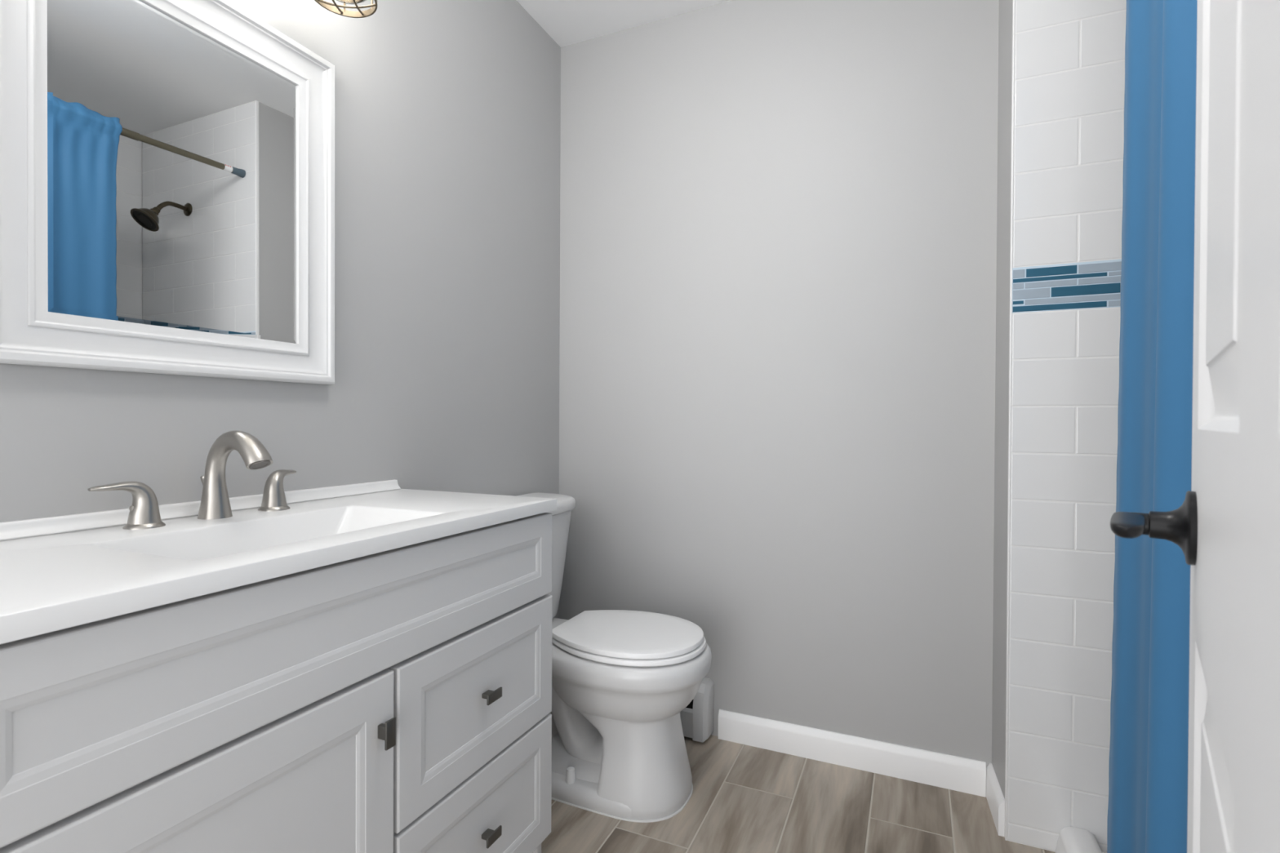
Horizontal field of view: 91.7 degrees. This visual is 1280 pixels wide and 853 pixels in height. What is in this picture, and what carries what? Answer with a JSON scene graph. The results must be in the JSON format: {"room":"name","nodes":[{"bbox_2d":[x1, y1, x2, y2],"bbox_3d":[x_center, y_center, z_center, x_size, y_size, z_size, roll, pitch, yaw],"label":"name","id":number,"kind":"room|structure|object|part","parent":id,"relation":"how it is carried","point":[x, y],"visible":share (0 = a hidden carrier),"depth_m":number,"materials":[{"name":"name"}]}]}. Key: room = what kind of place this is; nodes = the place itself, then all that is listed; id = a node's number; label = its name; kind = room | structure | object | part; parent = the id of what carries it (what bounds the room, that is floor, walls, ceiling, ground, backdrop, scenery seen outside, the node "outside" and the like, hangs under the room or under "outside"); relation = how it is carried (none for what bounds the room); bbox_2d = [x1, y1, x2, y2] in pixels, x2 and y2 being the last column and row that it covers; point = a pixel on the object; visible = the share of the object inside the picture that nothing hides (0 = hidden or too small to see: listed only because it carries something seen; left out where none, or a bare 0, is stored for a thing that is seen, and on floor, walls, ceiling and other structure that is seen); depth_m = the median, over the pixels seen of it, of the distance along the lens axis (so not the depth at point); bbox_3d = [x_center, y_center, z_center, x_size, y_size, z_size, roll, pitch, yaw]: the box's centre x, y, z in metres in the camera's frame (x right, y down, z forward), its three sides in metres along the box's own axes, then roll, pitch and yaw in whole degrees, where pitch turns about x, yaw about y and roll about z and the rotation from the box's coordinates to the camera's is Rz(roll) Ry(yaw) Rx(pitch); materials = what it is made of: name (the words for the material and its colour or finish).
{"room":"bathroom","nodes":[
{"label":"bathroom","id":0,"kind":"room"},
{"bbox_2d":[0,0,560,617],"bbox_3d":[-0.755,-0.184,1.416,0.100,2.440,2.220,0,0,24],"label":"wall","id":1,"kind":"structure","parent":0,"point":[447,113],"depth_m":1.61,"materials":[{"name":"grey paint"}]},
{"bbox_2d":[0,0,334,384],"bbox_3d":[-0.807,-0.449,1.128,0.030,0.712,0.581,0,0,24],"label":"wall mirror","id":2,"kind":"object","parent":1,"relation":"attached to","point":[167,166],"visible":1,"depth_m":1.08,"materials":[{"name":"white paint"}]},
{"bbox_3d":[-0.816,-0.449,1.131,0.006,0.550,0.419,0,0,24],"label":"glass","id":3,"kind":"part","parent":2,"relation":"part of","materials":[{"name":"white mirror"}]},
{"bbox_2d":[0,479,400,540],"bbox_3d":[-0.817,0.150,1.130,0.022,0.024,0.989,0,0,24],"label":"backsplash","id":4,"kind":"structure","parent":1,"relation":"attached to","point":[11,530],"depth_m":1.09,"materials":[{"name":"white stone"}]},
{"bbox_2d":[314,0,377,17],"bbox_3d":[-0.726,-0.988,1.088,0.203,0.240,0.580,0,0,24],"label":"vanity light","id":5,"kind":"object","parent":1,"relation":"attached to","point":[330,6],"visible":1,"depth_m":1.31,"materials":[{"name":"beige glass"}]},
{"bbox_3d":[-0.605,-0.951,1.269,0.109,0.136,0.109,0,0,24],"label":"lamp shade","id":6,"kind":"part","parent":5,"relation":"part of","materials":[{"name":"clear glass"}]},
{"bbox_2d":[516,0,730,47],"bbox_3d":[0.335,-1.434,0.927,2.470,0.080,2.220,0,0,24],"label":"ceiling","id":7,"kind":"structure","parent":0,"point":[567,22],"depth_m":2.12,"materials":[{"name":"white paint"}]},
{"bbox_2d":[558,0,999,767],"bbox_3d":[0.424,-0.183,2.054,1.540,2.440,0.100,0,0,24],"label":"wall","id":8,"kind":"structure","parent":0,"point":[778,218],"depth_m":1.97,"materials":[{"name":"grey paint"}]},
{"bbox_2d":[680,677,714,742],"bbox_3d":[-0.036,0.936,2.165,0.586,0.184,0.078,0,0,24],"label":"baseboard heater","id":9,"kind":"object","parent":8,"relation":"attached to","point":[697,717],"visible":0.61,"depth_m":2.03,"materials":[{"name":"white metal"}]},
{"bbox_3d":[-0.061,0.976,2.148,0.555,0.093,0.011,0,0,24],"label":"panel","id":10,"kind":"part","parent":9,"relation":"part of","materials":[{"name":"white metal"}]},
{"bbox_2d":[718,709,986,797],"bbox_3d":[0.619,0.993,1.911,0.780,0.092,0.015,0,0,24],"label":"baseboard","id":11,"kind":"structure","parent":8,"relation":"attached to","point":[959,774],"depth_m":1.89,"materials":[{"name":"white paint"}]},
{"bbox_2d":[541,734,1055,852],"bbox_3d":[0.336,1.071,0.913,2.420,0.050,2.170,0,0,24],"label":"floor","id":12,"kind":"structure","parent":0,"point":[744,798],"depth_m":1.65,"materials":[{"name":"brown wood"}]},
{"bbox_2d":[0,512,551,852],"bbox_3d":[-0.600,0.616,1.047,0.486,0.848,0.992,0,0,24],"label":"vanity cabinet","id":13,"kind":"object","parent":12,"relation":"on","point":[399,700],"visible":0.93,"depth_m":0.84,"materials":[{"name":"grey paint"}]},
{"bbox_3d":[-0.504,0.657,0.754,0.024,0.540,0.514,0,0,24],"label":"door","id":14,"kind":"part","parent":13,"relation":"part of","materials":[{"name":"grey paint"}]},
{"bbox_2d":[0,488,556,644],"bbox_3d":[-0.608,0.220,1.045,0.473,0.112,1.007,0,0,24],"label":"countertop","id":15,"kind":"structure","parent":13,"relation":"on","point":[52,582],"depth_m":0.88,"materials":[{"name":"white stone"}]},
{"bbox_2d":[88,430,296,529],"bbox_3d":[-0.717,0.085,1.092,0.171,0.156,0.367,0,0,24],"label":"faucet","id":16,"kind":"object","parent":15,"relation":"on","point":[144,513],"visible":1,"depth_m":1.09,"materials":[{"name":"silver metal"}]},
{"bbox_3d":[-0.817,0.123,0.988,0.044,0.070,0.096,0,0,24],"label":"handle","id":17,"kind":"part","parent":16,"relation":"part of","materials":[{"name":"silver metal"}]},
{"bbox_3d":[-0.787,0.126,1.126,0.016,0.074,0.016,0,0,24],"label":"lift rod","id":18,"kind":"part","parent":16,"relation":"part of","materials":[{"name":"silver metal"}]},
{"bbox_3d":[-0.712,0.085,1.092,0.161,0.156,0.052,0,0,24],"label":"spout","id":19,"kind":"part","parent":16,"relation":"part of","materials":[{"name":"silver metal"}]},
{"bbox_3d":[-0.720,0.121,1.242,0.044,0.070,0.096,0,0,-8],"label":"handle","id":20,"kind":"part","parent":16,"relation":"part of","materials":[{"name":"silver metal"}]},
{"bbox_3d":[-0.389,0.468,0.951,0.024,0.043,0.019,0,0,24],"label":"handle","id":21,"kind":"part","parent":13,"relation":"part of","materials":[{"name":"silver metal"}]},
{"bbox_3d":[-0.303,0.516,1.206,0.024,0.264,0.460,0,0,24],"label":"drawer","id":22,"kind":"part","parent":13,"relation":"part of","materials":[{"name":"grey paint"}]},
{"bbox_3d":[-0.304,0.790,1.208,0.024,0.269,0.460,0,0,24],"label":"drawer","id":23,"kind":"part","parent":13,"relation":"part of","materials":[{"name":"grey paint"}]},
{"bbox_3d":[-0.287,0.781,1.188,0.024,0.019,0.043,0,0,24],"label":"handle","id":24,"kind":"part","parent":13,"relation":"part of","materials":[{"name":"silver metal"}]},
{"bbox_3d":[-0.286,0.512,1.186,0.024,0.019,0.043,0,0,24],"label":"handle","id":25,"kind":"part","parent":13,"relation":"part of","materials":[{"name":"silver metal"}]},
{"bbox_2d":[515,492,711,822],"bbox_3d":[-0.130,0.634,1.835,0.692,0.804,0.474,0,0,24],"label":"toilet","id":26,"kind":"object","parent":12,"relation":"on","point":[622,680],"visible":0.72,"depth_m":1.68,"materials":[{"name":"white ceramic"}]},
{"bbox_3d":[-0.350,0.249,1.930,0.207,0.038,0.474,0,0,24],"label":"tank lid","id":27,"kind":"part","parent":26,"relation":"part of","materials":[{"name":"white ceramic"}]},
{"bbox_3d":[-0.353,0.446,1.933,0.190,0.352,0.448,0,0,24],"label":"tank","id":28,"kind":"part","parent":26,"relation":"part of","materials":[{"name":"white ceramic"}]},
{"bbox_3d":[-0.146,0.986,1.844,0.515,0.100,0.298,0,0,24],"label":"plate","id":29,"kind":"part","parent":26,"relation":"part of","materials":[{"name":"white ceramic"}]},
{"bbox_3d":[-0.026,0.591,1.789,0.419,0.018,0.356,0,0,24],"label":"lid","id":30,"kind":"part","parent":26,"relation":"part of","materials":[{"name":"white plastic"}]},
{"bbox_3d":[-0.023,0.610,1.788,0.426,0.015,0.364,0,0,24],"label":"seat","id":31,"kind":"part","parent":26,"relation":"part of","materials":[{"name":"white plastic"}]},
{"bbox_3d":[-0.040,0.829,1.796,0.492,0.416,0.386,0,0,24],"label":"bowl","id":32,"kind":"part","parent":26,"relation":"part of","materials":[{"name":"white ceramic"}]},
{"bbox_2d":[1055,826,1102,852],"bbox_3d":[0.745,1.012,0.803,0.083,0.073,1.539,0,0,24],"label":"shower curb","id":33,"kind":"object","parent":12,"relation":"on","point":[1070,839],"visible":1,"depth_m":1.47,"materials":[{"name":"white plastic"}]},
{"bbox_2d":[1110,0,1279,852],"bbox_3d":[0.243,0.029,0.260,0.094,2.018,0.890,1,1,39],"label":"door","id":34,"kind":"structure","parent":12,"relation":"on","point":[1226,527],"depth_m":0.34,"materials":[{"name":"white paint"}]},
{"bbox_3d":[0.434,0.087,0.552,0.024,0.013,0.104,1,1,39],"label":"lever","id":35,"kind":"part","parent":34,"relation":"part of","materials":[{"name":"black metal"}]},
{"bbox_3d":[0.481,0.090,0.563,0.032,0.066,0.066,1,1,39],"label":"handle","id":36,"kind":"part","parent":34,"relation":"part of","materials":[{"name":"black metal"}]},
{"bbox_2d":[991,0,1126,852],"bbox_3d":[1.392,-0.173,1.461,0.950,2.440,0.201,0,0,24],"label":"wall","id":37,"kind":"structure","parent":0,"point":[1069,85],"depth_m":1.52,"materials":[{"name":"white tile"}]},
{"bbox_2d":[986,763,1004,836],"bbox_3d":[0.953,0.997,1.670,0.015,0.092,0.187,0,0,20],"label":"baseboard","id":38,"kind":"structure","parent":37,"relation":"attached to","point":[994,796],"depth_m":1.64,"materials":[{"name":"white paint"}]},
{"bbox_2d":[1004,0,1015,840],"bbox_3d":[0.931,-0.176,1.563,0.004,2.440,0.014,0,0,24],"label":"trim","id":39,"kind":"structure","parent":37,"relation":"attached to","point":[1013,1],"depth_m":1.56,"materials":[{"name":"white paint"}]},
{"label":"shower rod","id":40,"kind":"object","parent":37,"relation":"attached to","visible":0},
{"bbox_2d":[1106,0,1197,852],"bbox_3d":[0.670,-0.065,0.657,0.055,2.128,0.970,0,0,21],"label":"shower curtain","id":41,"kind":"object","parent":40,"relation":"hanging from","point":[1148,806],"visible":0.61,"depth_m":0.96,"materials":[{"name":"blue fabric"}]}
]}

